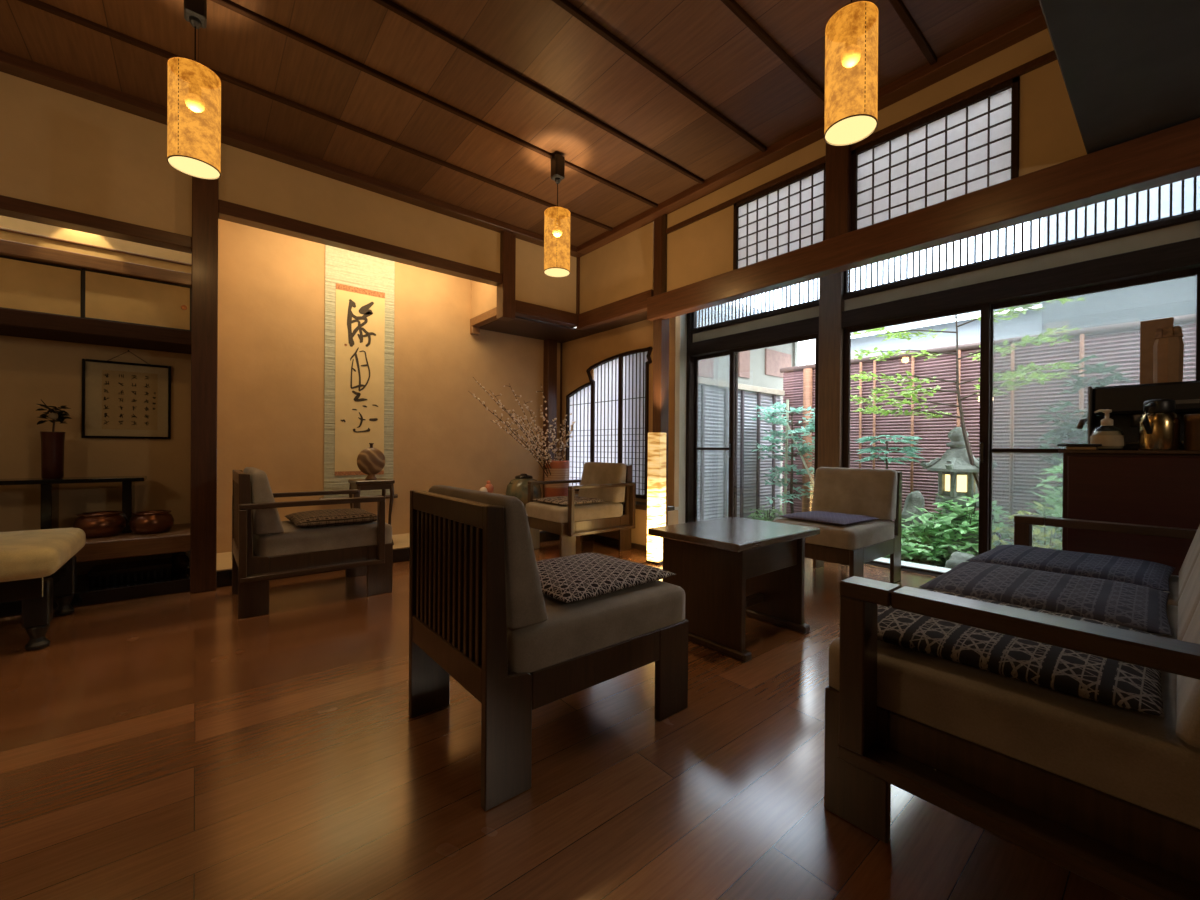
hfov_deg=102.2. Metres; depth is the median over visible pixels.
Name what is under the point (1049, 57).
trim
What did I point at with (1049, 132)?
wall panel
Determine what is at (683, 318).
wall
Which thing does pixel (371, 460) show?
flask
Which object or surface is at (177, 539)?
trim
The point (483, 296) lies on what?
wall
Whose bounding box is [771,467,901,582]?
lounge chair
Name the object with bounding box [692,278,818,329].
window
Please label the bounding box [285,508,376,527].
seat pad
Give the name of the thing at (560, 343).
trim
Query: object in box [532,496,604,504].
seat pad
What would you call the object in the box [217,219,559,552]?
wall
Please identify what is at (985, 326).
door
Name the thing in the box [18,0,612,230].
trim
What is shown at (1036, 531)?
leafy shrub
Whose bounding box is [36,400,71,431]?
flower sprig
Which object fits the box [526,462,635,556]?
armchair
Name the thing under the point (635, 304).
trim
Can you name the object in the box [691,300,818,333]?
trim
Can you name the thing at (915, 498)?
stone
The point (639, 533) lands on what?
wall
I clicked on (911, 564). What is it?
ledge
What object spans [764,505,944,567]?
floor
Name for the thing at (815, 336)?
door
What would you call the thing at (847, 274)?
window
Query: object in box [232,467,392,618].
armchair
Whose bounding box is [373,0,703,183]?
trim
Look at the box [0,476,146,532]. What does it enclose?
table
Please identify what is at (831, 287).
trim
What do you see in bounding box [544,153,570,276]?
pendant lamp
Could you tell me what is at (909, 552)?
leafy shrub
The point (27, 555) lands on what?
seat cushion
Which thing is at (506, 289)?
trim
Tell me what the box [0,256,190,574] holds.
wall
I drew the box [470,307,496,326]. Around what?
trim
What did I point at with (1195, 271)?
door
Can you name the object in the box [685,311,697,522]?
trim
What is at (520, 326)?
trim
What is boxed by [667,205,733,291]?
wall panel
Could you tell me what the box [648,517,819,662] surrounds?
coffee table
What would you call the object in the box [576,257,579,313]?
trim
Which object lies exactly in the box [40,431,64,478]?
vase
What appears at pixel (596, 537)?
trim
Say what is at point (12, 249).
trim
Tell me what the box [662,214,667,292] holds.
trim
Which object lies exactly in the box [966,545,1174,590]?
seat pad
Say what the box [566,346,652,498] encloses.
window
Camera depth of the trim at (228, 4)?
2.62 m
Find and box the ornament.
[479,481,493,492]
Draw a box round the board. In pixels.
[693,306,818,341]
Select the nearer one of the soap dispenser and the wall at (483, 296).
the soap dispenser
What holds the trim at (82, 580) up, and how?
attached to the wall at (32, 371)
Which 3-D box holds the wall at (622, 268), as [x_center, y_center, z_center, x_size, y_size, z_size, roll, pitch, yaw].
[0.133,-1.656,4.497,0.050,0.610,1.040,0,0,-40]
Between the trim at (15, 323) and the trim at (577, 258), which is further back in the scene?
the trim at (577, 258)
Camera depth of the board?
4.63 m
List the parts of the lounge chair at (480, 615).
leg, rail, rail, leg, rail, leg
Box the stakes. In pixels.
[783,400,813,514]
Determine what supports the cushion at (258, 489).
on the armchair at (265, 547)
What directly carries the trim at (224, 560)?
attached to the wall at (270, 372)
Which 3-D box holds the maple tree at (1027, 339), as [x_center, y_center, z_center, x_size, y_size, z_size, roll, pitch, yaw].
[3.081,-0.224,4.434,0.958,2.522,1.892,0,0,-40]
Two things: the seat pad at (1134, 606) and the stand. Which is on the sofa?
the seat pad at (1134, 606)
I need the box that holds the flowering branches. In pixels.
[472,377,575,476]
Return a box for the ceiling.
[0,0,1039,246]
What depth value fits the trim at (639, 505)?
4.32 m
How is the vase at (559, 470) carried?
on the trim at (224, 560)
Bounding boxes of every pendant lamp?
[167,0,220,179]
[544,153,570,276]
[824,0,878,145]
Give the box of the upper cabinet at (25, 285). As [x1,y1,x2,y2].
[0,256,190,330]
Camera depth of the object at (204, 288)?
2.98 m
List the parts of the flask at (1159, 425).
handle, lid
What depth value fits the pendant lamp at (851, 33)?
1.72 m
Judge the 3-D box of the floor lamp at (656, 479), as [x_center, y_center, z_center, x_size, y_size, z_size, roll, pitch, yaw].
[0.267,0.377,3.822,0.394,1.030,0.364,1,0,36]
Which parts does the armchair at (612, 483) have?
arm post, leg, rail, armrest, leg, arm post, leg, rail, arm rail, armrest, leg, arm post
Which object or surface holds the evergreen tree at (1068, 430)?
on the floor at (780, 506)
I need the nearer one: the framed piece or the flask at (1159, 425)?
the flask at (1159, 425)
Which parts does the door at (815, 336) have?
handle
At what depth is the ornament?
4.65 m
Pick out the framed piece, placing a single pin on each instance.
(124, 400)
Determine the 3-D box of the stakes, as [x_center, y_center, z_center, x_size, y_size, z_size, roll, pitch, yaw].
[2.418,0.216,5.548,0.052,1.626,0.688,0,0,-40]
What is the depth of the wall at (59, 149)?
2.89 m
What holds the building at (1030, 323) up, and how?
on the floor at (780, 506)
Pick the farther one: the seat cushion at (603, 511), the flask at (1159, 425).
the seat cushion at (603, 511)
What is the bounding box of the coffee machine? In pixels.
[1077,380,1199,449]
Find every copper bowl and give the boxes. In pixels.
[73,511,125,537]
[129,510,173,533]
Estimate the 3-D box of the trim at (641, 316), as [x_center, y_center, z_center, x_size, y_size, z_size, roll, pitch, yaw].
[0.230,-1.236,4.633,0.325,0.020,1.120,0,0,-40]
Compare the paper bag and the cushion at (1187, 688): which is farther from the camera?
the paper bag
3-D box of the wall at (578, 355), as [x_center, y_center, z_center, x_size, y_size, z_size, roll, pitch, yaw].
[0.127,-0.372,4.958,0.060,1.740,1.740,0,0,-40]
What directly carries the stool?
on the floor at (177, 746)
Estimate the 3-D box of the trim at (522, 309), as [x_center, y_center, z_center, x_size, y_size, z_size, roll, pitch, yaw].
[-0.525,-1.304,4.660,0.750,0.115,0.110,0,0,-40]
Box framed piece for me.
[81,350,170,438]
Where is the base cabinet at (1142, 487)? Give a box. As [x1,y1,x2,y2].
[1058,450,1199,575]
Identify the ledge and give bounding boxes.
[874,557,950,571]
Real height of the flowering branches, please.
1.216 m
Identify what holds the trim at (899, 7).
attached to the ceiling
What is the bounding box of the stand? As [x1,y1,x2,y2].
[348,478,394,544]
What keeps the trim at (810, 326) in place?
attached to the wall at (683, 318)
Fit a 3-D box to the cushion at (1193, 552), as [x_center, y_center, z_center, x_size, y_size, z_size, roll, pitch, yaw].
[2.091,0.309,1.650,0.575,0.341,0.153,0,0,-40]
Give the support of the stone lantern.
on the floor at (780, 506)
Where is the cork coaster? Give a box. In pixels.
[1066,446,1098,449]
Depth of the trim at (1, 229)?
2.87 m
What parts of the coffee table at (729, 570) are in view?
leg, leg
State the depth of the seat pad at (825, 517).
3.19 m
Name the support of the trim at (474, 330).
attached to the wall at (270, 372)
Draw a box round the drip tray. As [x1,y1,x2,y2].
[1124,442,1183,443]
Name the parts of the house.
timber panel, timber panel, timber panel, corner post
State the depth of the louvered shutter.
6.17 m
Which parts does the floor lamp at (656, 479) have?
lamp shade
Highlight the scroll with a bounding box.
[319,245,397,499]
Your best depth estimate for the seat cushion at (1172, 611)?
1.36 m
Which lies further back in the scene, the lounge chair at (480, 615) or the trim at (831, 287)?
the trim at (831, 287)
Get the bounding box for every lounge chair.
[409,485,687,810]
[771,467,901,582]
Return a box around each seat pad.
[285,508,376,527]
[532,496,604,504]
[536,553,674,602]
[779,511,878,524]
[838,588,1163,716]
[919,562,1172,635]
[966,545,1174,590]
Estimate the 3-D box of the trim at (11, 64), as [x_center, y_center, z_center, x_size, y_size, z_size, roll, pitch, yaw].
[-2.159,-1.968,3.188,5.150,0.057,0.110,0,0,-40]
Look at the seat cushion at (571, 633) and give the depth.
1.44 m
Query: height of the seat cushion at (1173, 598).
0.124 m
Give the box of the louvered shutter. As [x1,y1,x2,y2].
[697,377,784,520]
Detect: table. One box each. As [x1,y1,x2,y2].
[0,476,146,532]
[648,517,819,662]
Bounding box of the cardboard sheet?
[1140,317,1173,383]
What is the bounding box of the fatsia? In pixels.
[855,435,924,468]
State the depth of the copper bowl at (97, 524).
2.89 m
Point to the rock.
(956, 558)
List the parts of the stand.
leg, leg, leg, leg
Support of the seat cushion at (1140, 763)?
on the sofa
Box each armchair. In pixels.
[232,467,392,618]
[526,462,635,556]
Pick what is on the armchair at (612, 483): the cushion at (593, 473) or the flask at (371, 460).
the cushion at (593, 473)
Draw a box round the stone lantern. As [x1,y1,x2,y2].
[920,427,998,561]
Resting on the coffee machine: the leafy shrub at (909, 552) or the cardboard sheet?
the cardboard sheet
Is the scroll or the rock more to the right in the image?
the rock
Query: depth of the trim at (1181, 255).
3.04 m
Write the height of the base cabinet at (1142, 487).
0.912 m
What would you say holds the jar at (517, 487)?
on the trim at (224, 560)
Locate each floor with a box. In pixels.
[0,536,1127,899]
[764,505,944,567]
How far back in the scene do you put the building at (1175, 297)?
4.90 m
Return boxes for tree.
[751,402,851,512]
[850,297,1083,546]
[1033,355,1133,516]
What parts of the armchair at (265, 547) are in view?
rail, leg, rail, arm post, leg, arm rail, armrest, armrest, rail, arm post, leg, leg, arm post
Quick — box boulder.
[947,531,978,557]
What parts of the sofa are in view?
leg, arm post, armrest, arm rail, arm post, armrest, rail, armrest, armrest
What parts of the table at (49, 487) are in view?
leg, leg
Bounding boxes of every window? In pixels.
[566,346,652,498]
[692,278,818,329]
[733,163,825,269]
[844,176,1199,293]
[851,76,1019,230]
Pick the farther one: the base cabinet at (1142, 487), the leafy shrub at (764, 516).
the leafy shrub at (764, 516)
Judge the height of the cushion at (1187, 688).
0.341 m
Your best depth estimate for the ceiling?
2.54 m
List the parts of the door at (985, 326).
handle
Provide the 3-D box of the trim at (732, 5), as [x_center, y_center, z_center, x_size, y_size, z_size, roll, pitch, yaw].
[-0.557,-1.967,1.185,5.045,0.024,0.030,0,0,-40]
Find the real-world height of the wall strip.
0.170 m
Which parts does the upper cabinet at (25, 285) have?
sliding door, door frame, door frame, sliding door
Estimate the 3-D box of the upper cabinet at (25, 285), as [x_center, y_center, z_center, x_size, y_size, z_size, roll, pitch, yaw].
[-3.630,-0.929,2.632,2.186,0.300,0.375,0,0,-40]
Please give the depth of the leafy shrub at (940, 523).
4.13 m
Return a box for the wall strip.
[667,28,1053,227]
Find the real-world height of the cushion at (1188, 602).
0.341 m
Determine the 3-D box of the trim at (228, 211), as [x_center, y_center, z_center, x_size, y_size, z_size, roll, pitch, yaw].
[-1.661,-1.524,3.705,1.980,0.085,0.110,0,0,-40]
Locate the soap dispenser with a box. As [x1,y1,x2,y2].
[1090,409,1123,448]
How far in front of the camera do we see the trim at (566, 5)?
2.48 m
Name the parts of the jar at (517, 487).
lid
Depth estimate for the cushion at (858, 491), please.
3.45 m
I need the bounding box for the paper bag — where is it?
[1153,326,1183,382]
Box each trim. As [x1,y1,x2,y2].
[0,50,583,257]
[0,195,191,253]
[0,227,191,265]
[0,239,191,286]
[0,308,190,353]
[0,577,189,617]
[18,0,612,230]
[74,523,189,561]
[76,563,189,590]
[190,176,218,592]
[211,0,657,207]
[216,530,542,569]
[216,531,559,586]
[218,199,501,285]
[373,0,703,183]
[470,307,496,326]
[470,326,479,334]
[480,316,593,342]
[496,231,515,321]
[515,300,577,327]
[543,339,556,497]
[552,0,765,151]
[560,343,561,459]
[575,311,646,333]
[575,494,674,510]
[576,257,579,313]
[577,5,1046,254]
[577,289,653,329]
[594,534,646,551]
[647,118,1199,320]
[653,216,668,525]
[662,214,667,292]
[666,50,1056,233]
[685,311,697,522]
[690,316,818,356]
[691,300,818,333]
[721,0,824,102]
[818,271,843,467]
[825,143,850,239]
[842,237,1199,328]
[843,211,1199,299]
[864,562,939,576]
[889,0,936,64]
[1039,0,1199,153]
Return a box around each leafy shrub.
[748,503,782,521]
[883,517,963,566]
[905,493,1013,563]
[992,501,1061,549]
[1024,457,1062,549]
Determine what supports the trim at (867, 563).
on the floor at (177, 746)
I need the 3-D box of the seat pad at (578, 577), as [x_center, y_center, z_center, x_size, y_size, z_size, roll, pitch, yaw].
[-0.064,0.441,1.745,0.500,0.050,0.460,0,0,-42]
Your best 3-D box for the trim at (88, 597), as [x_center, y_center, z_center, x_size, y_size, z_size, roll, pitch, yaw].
[-3.381,0.829,2.318,2.180,0.080,0.060,0,0,-40]
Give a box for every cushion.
[0,528,85,581]
[243,467,283,533]
[252,520,391,556]
[428,485,547,628]
[507,580,684,672]
[526,501,622,522]
[578,462,625,502]
[771,518,893,549]
[811,467,897,519]
[829,637,1199,828]
[1152,604,1177,639]
[1164,575,1178,605]
[1176,601,1199,748]
[1177,553,1199,640]
[1178,525,1199,599]
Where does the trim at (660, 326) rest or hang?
attached to the wall at (639, 533)
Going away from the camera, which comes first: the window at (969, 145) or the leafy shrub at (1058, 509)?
the window at (969, 145)
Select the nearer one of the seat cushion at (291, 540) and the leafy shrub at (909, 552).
the seat cushion at (291, 540)
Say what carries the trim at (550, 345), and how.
attached to the wall at (270, 372)
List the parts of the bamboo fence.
post, post, post, post, post, post, post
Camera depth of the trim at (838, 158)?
2.86 m
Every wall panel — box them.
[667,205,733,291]
[1019,60,1086,175]
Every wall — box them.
[0,71,575,313]
[0,215,191,273]
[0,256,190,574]
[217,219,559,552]
[471,280,496,317]
[562,316,679,506]
[580,221,653,313]
[596,507,677,545]
[675,314,686,523]
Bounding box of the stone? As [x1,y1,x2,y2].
[901,491,924,537]
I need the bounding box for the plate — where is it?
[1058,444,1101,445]
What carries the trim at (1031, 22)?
attached to the wall at (622, 268)
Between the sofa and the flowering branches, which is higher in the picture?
the flowering branches
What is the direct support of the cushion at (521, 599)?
on the lounge chair at (480, 615)
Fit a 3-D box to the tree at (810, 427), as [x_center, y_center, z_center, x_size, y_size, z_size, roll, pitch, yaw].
[2.314,0.231,5.784,0.995,1.584,1.203,0,0,-40]
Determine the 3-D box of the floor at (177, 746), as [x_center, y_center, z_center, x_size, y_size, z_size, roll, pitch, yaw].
[0.314,0.929,1.116,6.520,0.060,6.700,0,0,-40]
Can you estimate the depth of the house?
8.39 m
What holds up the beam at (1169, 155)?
attached to the wall at (622, 268)
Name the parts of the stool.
leg, leg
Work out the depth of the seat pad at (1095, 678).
1.00 m
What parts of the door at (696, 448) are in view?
rail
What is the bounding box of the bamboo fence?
[780,314,1195,544]
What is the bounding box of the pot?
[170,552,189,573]
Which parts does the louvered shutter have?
post, post, post, post, post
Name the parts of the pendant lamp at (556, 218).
lamp shade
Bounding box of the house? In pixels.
[574,301,797,504]
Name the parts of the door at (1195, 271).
rail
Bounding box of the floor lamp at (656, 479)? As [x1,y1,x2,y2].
[618,432,665,564]
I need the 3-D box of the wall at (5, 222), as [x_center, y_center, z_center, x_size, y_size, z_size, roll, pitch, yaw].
[-3.516,-1.343,2.499,2.188,0.380,0.040,0,0,-40]
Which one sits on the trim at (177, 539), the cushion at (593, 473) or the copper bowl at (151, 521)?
the copper bowl at (151, 521)
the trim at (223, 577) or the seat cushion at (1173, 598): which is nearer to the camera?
the seat cushion at (1173, 598)
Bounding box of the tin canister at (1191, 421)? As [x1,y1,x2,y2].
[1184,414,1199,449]
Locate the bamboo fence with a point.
(1016, 424)
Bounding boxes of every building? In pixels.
[851,302,1041,358]
[1042,176,1199,333]
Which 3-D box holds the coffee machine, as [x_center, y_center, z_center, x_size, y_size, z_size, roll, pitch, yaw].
[2.933,-0.167,2.418,0.360,0.340,0.762,0,0,-40]
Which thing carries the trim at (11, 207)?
attached to the wall at (59, 149)
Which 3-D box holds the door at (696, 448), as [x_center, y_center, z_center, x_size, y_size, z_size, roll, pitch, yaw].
[1.206,-0.066,5.082,0.030,1.898,0.535,0,0,-40]
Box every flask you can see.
[357,443,384,479]
[1138,399,1180,449]
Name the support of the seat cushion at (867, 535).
on the lounge chair at (877, 493)
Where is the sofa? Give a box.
[824,514,1199,899]
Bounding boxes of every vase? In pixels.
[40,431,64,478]
[545,460,569,496]
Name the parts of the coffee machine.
steam knob, panel, panel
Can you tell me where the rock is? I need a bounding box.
[944,552,974,568]
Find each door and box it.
[693,351,737,521]
[728,334,818,516]
[842,303,990,574]
[988,267,1199,550]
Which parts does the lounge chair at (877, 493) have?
leg, rail, leg, rail, leg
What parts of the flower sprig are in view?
stem, flower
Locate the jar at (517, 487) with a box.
[505,473,541,507]
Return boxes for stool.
[0,528,85,650]
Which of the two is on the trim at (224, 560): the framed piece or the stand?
the stand
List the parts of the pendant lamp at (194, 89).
lamp shade, cord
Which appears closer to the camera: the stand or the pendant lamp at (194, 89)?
the pendant lamp at (194, 89)

